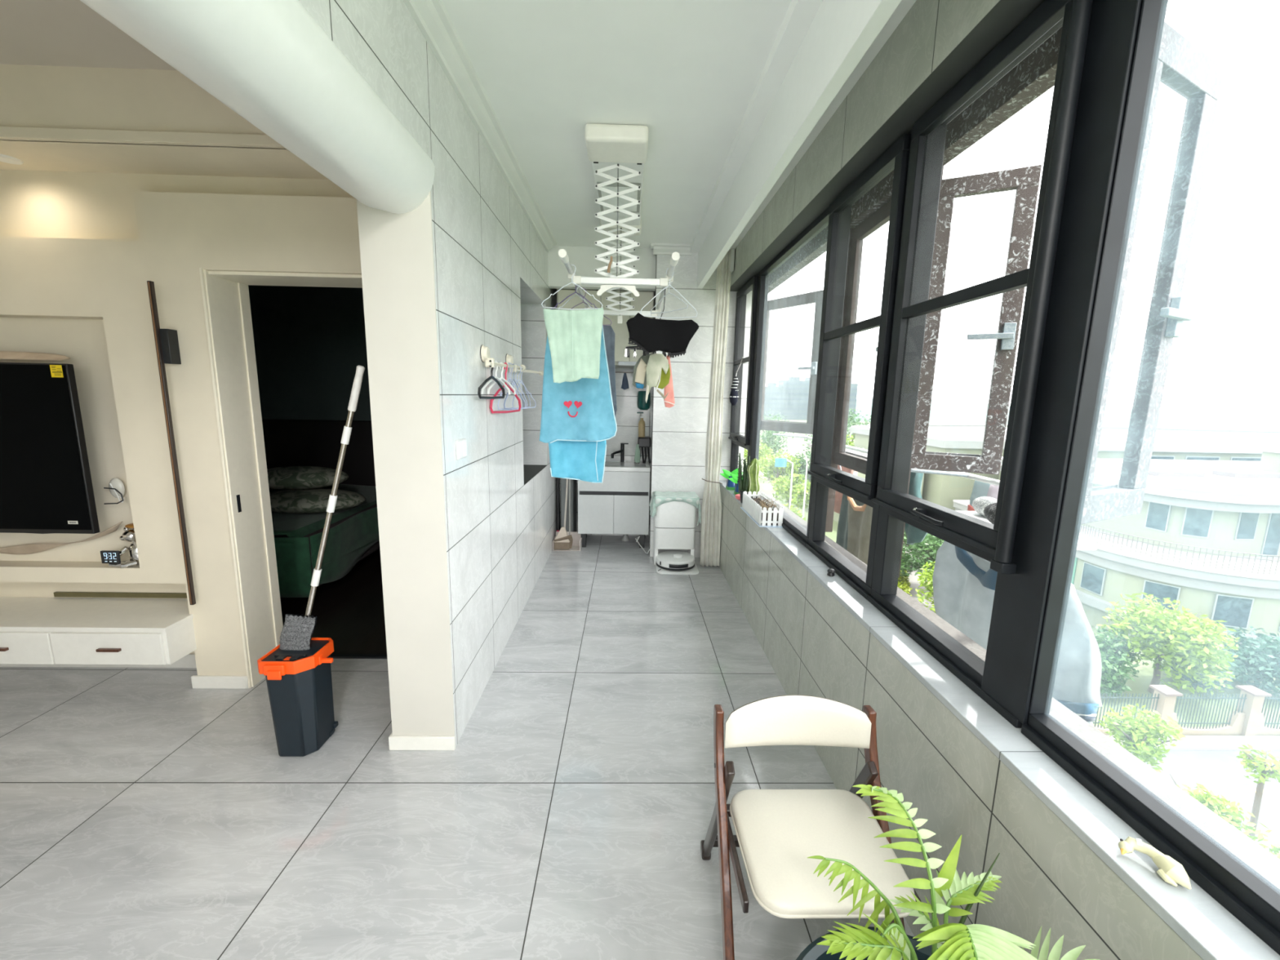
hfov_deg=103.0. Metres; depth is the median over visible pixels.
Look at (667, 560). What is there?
robot vacuum
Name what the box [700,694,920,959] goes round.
folding chair
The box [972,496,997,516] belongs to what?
bundle
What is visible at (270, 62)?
beam
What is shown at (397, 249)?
wall
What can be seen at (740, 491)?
pot
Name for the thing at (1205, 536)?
curved building
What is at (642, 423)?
soap bottle
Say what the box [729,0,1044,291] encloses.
wall
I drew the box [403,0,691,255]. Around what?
crown molding
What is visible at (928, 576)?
tree
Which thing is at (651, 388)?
wall
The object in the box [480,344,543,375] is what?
towel rail
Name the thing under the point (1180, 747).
kerb
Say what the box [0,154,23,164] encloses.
recessed light
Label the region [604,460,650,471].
basin
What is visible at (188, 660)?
baseboard
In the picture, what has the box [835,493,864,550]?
slate top
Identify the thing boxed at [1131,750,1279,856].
road
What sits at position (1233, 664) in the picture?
tree
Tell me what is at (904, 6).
ceiling
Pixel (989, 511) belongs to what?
bundle
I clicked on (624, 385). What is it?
mesh bag
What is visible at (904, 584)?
hedge
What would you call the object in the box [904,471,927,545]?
cloth
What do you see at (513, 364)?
wire hanger
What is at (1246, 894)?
window
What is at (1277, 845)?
tree
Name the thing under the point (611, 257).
wooden stick
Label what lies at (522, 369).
wire hanger
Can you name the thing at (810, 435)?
tree
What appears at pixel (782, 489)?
tree
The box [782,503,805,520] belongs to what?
tree
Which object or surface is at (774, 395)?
apartment tower
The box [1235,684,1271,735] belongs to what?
pillar
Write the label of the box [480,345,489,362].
cup
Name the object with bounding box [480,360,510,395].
hanger
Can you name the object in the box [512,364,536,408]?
wire hanger
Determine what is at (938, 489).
building
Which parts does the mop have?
pad plate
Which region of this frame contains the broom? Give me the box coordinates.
[553,478,573,549]
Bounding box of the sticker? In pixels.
[51,367,62,373]
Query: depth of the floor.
1.88 m
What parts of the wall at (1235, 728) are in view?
scooped panel, scooped panel, scooped panel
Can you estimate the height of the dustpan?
0.950 m
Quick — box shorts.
[626,312,698,356]
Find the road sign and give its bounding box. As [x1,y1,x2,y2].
[774,457,793,509]
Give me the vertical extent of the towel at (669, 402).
0.310 m
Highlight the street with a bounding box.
[898,545,937,615]
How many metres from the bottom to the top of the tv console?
0.219 m
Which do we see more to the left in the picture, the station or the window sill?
the station
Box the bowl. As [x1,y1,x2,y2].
[735,493,740,499]
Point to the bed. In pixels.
(353, 532)
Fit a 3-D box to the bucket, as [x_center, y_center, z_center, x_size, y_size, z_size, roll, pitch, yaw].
[-1.409,0.914,2.146,0.251,0.424,0.231,1,9,-1]
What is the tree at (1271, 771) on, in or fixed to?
on the road at (1212, 769)
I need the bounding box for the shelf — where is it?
[957,511,1097,550]
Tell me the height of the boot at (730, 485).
0.184 m
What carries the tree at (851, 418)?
on the ground
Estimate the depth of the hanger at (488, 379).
2.48 m
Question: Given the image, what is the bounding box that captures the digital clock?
[100,550,120,563]
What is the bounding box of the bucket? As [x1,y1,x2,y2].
[257,637,338,756]
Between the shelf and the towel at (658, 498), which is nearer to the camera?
the shelf
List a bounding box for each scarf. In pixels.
[0,351,70,360]
[0,521,122,554]
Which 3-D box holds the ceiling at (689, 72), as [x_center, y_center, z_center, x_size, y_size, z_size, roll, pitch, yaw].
[0.117,-1.456,0.824,1.677,0.100,7.300,1,9,-1]
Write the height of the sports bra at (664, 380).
0.205 m
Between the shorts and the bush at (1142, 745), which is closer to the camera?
the shorts
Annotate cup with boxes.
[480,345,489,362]
[506,354,513,364]
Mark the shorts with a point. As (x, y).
(673, 337)
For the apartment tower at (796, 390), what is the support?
on the ground
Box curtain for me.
[699,248,734,566]
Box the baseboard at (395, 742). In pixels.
[388,732,455,750]
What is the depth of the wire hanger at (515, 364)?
3.04 m
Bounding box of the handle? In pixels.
[826,568,835,576]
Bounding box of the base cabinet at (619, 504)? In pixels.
[577,460,650,547]
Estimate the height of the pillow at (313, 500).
0.170 m
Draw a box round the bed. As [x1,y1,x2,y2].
[262,418,379,597]
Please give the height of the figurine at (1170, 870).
0.032 m
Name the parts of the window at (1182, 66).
casement handle, casement handle, casement handle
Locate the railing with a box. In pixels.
[1092,693,1279,728]
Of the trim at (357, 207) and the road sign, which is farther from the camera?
the road sign
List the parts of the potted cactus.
ribbed stem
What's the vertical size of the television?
0.770 m
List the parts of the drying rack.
scissor arm, cord, hook plate, lamp frame, plate, cord, scissor arm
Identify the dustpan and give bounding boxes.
[552,479,582,551]
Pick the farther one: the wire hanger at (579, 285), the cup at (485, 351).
the wire hanger at (579, 285)
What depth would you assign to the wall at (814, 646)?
1.34 m
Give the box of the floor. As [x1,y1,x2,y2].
[0,534,914,959]
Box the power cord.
[635,536,653,553]
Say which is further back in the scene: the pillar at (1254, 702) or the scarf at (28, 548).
the pillar at (1254, 702)
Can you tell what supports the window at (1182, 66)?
in the wall at (814, 646)
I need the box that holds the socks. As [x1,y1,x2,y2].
[729,356,743,405]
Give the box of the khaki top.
[846,495,872,564]
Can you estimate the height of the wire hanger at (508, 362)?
0.267 m
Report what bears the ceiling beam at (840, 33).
attached to the ceiling at (689, 72)
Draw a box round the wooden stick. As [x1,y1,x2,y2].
[607,256,613,272]
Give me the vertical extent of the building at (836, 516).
7.500 m
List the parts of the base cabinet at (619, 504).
leg, door, panel, door, leg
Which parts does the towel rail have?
arm, arm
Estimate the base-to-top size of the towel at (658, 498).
0.256 m
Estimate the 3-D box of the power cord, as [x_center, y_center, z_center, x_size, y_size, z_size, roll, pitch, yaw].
[0.056,0.645,4.876,0.057,0.122,0.427,-3,10,-25]
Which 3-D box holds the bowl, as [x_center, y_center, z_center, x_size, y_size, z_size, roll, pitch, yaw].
[0.765,0.129,3.847,0.090,0.030,0.090,1,9,-1]
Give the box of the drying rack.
[558,123,679,323]
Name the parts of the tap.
spout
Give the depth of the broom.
4.90 m
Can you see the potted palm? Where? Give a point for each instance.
(961, 941)
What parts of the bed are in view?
headboard, mattress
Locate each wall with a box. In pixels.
[0,169,361,675]
[248,284,371,421]
[298,0,559,746]
[358,191,455,740]
[547,245,656,290]
[560,288,653,535]
[647,289,655,545]
[648,253,752,557]
[719,484,1203,959]
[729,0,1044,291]
[1093,710,1279,735]
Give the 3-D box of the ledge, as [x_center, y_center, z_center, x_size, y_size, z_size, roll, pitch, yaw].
[1.023,0.609,1.544,0.140,0.126,8.000,1,9,-1]
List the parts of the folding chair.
leg, leg, seat rail, backrest, seat, leg, leg, seat rail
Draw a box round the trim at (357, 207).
[356,200,394,735]
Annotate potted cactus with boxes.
[737,452,759,502]
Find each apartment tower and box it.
[763,382,784,419]
[777,377,809,420]
[848,382,857,422]
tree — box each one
[743,440,775,471]
[758,448,801,499]
[759,431,788,480]
[760,408,796,442]
[771,473,808,508]
[778,449,811,503]
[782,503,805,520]
[791,479,810,510]
[802,434,812,455]
[845,434,855,446]
[846,408,871,443]
[899,549,917,576]
[902,529,938,567]
[902,533,944,593]
[915,561,935,613]
[1091,626,1145,672]
[1096,591,1239,695]
[1099,648,1139,697]
[1146,644,1248,693]
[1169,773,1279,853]
[1206,626,1279,701]
[1233,743,1279,839]
[1263,843,1279,858]
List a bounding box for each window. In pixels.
[728,271,759,485]
[749,206,829,546]
[760,0,1223,577]
[805,128,912,599]
[867,0,1142,728]
[1021,0,1279,955]
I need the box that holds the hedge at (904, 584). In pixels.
[897,552,911,595]
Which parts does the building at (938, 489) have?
pane, pane, pane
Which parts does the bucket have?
carry handle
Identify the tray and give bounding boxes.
[740,506,782,527]
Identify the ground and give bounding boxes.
[742,419,1279,736]
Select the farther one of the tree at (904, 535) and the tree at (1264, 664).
the tree at (904, 535)
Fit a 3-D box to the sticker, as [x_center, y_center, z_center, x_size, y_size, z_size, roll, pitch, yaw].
[-2.554,-0.477,2.229,0.041,0.040,0.001,1,9,-1]
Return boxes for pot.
[738,489,752,502]
[795,926,937,959]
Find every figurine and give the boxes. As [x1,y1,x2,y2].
[108,527,139,568]
[1118,836,1191,889]
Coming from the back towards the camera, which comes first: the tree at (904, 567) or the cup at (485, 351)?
the tree at (904, 567)
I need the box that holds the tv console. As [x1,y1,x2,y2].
[0,591,196,665]
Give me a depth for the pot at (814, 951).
1.03 m
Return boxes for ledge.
[759,488,1279,888]
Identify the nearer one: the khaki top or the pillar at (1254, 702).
the khaki top
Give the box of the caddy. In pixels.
[637,436,650,463]
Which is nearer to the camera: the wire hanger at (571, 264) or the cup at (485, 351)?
the cup at (485, 351)
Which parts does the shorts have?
lace trim, lace trim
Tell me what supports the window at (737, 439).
in the wall at (814, 646)
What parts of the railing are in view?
rail panel, rail panel, rail panel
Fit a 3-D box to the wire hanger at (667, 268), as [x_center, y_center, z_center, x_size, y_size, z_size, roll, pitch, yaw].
[0.154,-0.979,2.669,0.304,0.255,0.004,1,9,-1]
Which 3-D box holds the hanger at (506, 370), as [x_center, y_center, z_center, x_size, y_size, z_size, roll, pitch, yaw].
[-0.729,-0.501,2.770,0.014,0.273,0.373,3,10,10]
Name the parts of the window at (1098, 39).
handle, sash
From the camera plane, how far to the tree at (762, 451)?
70.03 m
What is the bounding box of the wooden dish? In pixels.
[124,523,133,528]
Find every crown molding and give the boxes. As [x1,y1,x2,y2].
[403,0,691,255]
[689,0,822,253]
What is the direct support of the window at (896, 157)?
in the wall at (814, 646)
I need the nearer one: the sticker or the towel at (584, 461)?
the sticker
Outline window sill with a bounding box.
[719,480,1279,959]
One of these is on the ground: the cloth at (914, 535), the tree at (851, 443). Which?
the tree at (851, 443)
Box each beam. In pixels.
[80,0,435,213]
[697,0,902,288]
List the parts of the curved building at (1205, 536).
mint panel, pane, pane, pane, railing handrail, pane, pane, pane, pane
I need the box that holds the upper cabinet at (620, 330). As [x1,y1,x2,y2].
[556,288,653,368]
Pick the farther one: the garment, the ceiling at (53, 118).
the garment
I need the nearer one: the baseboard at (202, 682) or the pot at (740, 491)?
the baseboard at (202, 682)
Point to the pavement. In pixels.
(1188, 740)
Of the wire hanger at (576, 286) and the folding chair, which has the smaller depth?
the folding chair
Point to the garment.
(609, 334)
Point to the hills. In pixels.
(942, 411)
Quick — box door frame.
[199,267,362,688]
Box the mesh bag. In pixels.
[621,373,629,389]
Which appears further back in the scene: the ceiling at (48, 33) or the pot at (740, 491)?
the pot at (740, 491)
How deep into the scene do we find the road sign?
44.89 m
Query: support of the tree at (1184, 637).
on the ground
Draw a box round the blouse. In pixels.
[834,464,857,514]
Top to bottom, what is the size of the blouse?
0.422 m
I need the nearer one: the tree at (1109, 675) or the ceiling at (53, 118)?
the ceiling at (53, 118)
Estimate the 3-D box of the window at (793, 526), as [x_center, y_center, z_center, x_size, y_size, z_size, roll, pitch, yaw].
[0.894,-0.583,3.168,0.074,1.662,1.360,1,9,-1]
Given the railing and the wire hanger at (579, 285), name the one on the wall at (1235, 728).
the railing
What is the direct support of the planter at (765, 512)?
on the window sill
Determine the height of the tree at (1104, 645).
2.863 m
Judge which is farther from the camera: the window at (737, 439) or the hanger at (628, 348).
the window at (737, 439)
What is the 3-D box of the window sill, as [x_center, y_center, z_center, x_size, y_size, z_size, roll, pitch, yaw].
[0.873,0.608,1.135,0.159,0.020,7.200,1,9,-1]
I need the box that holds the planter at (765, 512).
[740,491,783,527]
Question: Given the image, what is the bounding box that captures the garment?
[602,324,617,417]
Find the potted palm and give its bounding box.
[795,784,1100,959]
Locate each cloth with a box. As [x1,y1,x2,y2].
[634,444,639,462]
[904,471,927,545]
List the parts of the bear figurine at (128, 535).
leg, arm, leg, arm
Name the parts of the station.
tank, plate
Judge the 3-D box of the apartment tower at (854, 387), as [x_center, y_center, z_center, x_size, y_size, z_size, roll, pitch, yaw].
[115.177,-44.003,284.403,9.100,23.700,6.150,1,9,-1]
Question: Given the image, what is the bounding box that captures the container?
[637,391,650,409]
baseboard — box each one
[0,653,196,667]
[191,675,248,688]
[388,732,455,750]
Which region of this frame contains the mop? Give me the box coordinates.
[279,364,364,650]
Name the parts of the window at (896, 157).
handle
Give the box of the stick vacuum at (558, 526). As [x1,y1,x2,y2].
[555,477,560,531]
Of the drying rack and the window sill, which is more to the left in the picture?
the drying rack
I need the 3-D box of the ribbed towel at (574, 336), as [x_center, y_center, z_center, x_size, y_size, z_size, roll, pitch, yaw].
[-0.351,-0.710,2.688,0.316,0.393,0.021,1,9,0]
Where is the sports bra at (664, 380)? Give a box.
[654,364,670,399]
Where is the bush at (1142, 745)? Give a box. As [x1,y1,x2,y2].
[1097,702,1186,773]
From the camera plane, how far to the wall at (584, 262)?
4.42 m
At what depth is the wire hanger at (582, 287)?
3.20 m
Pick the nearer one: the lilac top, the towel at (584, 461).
the lilac top
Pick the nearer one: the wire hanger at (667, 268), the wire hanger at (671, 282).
the wire hanger at (667, 268)
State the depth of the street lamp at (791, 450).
50.48 m
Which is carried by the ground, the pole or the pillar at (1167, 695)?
the pillar at (1167, 695)
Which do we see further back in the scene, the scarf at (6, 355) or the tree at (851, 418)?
the tree at (851, 418)
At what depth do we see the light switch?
2.15 m
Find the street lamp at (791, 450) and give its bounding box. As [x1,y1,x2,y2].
[791,449,807,518]
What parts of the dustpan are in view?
handle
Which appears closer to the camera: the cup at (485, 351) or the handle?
the handle
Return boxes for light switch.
[455,438,466,460]
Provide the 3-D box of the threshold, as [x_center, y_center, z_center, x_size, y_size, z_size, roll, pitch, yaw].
[-1.512,1.001,2.887,0.912,0.012,0.030,1,9,-1]
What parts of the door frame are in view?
strike plate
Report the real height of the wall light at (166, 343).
1.475 m
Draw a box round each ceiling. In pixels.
[0,0,176,70]
[0,64,328,179]
[441,0,791,248]
[728,0,916,250]
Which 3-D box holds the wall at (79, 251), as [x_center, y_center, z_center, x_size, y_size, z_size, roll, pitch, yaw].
[-3.141,-0.315,2.448,4.232,2.690,0.250,1,9,-1]
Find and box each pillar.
[1149,684,1182,734]
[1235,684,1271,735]
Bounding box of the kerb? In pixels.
[1118,743,1279,750]
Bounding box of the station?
[653,501,698,574]
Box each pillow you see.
[266,466,348,489]
[269,488,365,513]
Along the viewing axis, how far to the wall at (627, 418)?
5.30 m
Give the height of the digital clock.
0.062 m
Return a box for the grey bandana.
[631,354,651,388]
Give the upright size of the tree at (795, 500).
4.886 m
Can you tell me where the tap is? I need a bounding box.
[610,443,628,462]
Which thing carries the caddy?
attached to the wall at (651, 388)
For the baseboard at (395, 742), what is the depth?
2.14 m
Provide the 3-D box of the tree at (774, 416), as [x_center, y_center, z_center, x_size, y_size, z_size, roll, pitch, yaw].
[24.700,-7.828,95.462,8.282,11.013,8.212,1,9,-1]
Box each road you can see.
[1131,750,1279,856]
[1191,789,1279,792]
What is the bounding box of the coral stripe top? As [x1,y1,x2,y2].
[967,480,990,511]
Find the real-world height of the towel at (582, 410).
0.733 m
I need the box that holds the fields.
[805,423,1007,444]
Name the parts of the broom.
handle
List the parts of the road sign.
panel, post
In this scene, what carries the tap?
on the base cabinet at (619, 504)
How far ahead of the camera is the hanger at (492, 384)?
2.69 m
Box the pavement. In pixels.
[1106,735,1279,744]
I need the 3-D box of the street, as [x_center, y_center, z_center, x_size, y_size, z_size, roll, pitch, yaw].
[25.452,3.566,60.490,26.000,0.050,73.000,1,9,-1]
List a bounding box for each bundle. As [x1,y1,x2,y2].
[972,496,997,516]
[983,502,996,524]
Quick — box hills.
[854,398,1279,435]
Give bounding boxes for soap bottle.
[636,412,644,437]
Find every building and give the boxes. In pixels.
[808,444,924,545]
[849,422,1279,510]
[952,448,1279,660]
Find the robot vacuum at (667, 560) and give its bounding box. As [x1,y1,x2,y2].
[656,551,694,570]
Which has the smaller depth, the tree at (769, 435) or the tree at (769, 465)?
the tree at (769, 465)
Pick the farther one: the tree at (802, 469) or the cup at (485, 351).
the tree at (802, 469)
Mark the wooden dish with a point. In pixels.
(131, 525)
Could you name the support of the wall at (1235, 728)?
on the ground
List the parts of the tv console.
handle, drawer, drawer, handle, led groove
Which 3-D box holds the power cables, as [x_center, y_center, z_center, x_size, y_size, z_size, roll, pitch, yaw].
[-2.716,0.129,2.401,0.504,0.264,0.090,-1,10,-15]
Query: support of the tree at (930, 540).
on the ground
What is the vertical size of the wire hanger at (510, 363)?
0.267 m
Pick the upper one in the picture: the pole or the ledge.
the pole
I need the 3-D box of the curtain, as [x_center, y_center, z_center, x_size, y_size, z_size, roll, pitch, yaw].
[0.635,-0.543,4.306,0.196,2.645,0.102,0,10,-7]
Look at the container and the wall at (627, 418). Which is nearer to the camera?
the container
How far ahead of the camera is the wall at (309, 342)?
5.18 m
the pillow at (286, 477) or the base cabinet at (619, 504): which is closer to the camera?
the pillow at (286, 477)
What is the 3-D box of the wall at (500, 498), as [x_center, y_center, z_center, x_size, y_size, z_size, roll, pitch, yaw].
[-0.874,-0.125,1.390,0.254,2.750,8.020,1,9,-1]
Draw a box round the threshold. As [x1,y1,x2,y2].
[329,653,387,658]
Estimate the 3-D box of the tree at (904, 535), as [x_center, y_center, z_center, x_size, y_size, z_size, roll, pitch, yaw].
[21.791,4.829,40.308,4.401,4.124,4.322,2,9,3]
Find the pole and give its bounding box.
[772,433,999,486]
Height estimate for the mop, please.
1.234 m
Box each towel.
[539,326,617,443]
[542,307,604,383]
[548,440,606,483]
[648,490,701,525]
[663,355,675,407]
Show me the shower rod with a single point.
(615, 371)
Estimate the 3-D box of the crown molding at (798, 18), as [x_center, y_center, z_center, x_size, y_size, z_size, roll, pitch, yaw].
[0.539,-1.367,0.798,0.076,0.050,7.200,1,9,-1]
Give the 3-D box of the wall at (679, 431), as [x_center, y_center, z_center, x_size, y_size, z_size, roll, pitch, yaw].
[0.535,-0.642,4.630,0.840,2.760,0.120,1,9,-1]
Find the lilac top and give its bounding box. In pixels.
[986,484,999,499]
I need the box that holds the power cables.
[34,477,125,533]
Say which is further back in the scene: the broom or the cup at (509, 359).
the broom
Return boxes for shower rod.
[615,371,633,373]
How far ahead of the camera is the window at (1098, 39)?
1.17 m
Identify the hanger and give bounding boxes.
[477,360,505,399]
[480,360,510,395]
[486,361,515,395]
[489,362,520,413]
[497,362,519,410]
[498,363,525,410]
[503,364,523,409]
[504,364,527,409]
[511,368,530,408]
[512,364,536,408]
[541,264,602,310]
[551,285,596,309]
[558,284,593,309]
[568,287,612,325]
[624,288,674,358]
[640,268,697,318]
[650,282,688,313]
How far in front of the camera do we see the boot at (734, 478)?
3.99 m
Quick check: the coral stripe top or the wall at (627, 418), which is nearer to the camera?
the coral stripe top
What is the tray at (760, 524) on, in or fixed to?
attached to the planter at (765, 512)
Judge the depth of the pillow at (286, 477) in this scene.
3.88 m
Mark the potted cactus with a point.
(749, 482)
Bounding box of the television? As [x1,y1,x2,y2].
[0,362,99,533]

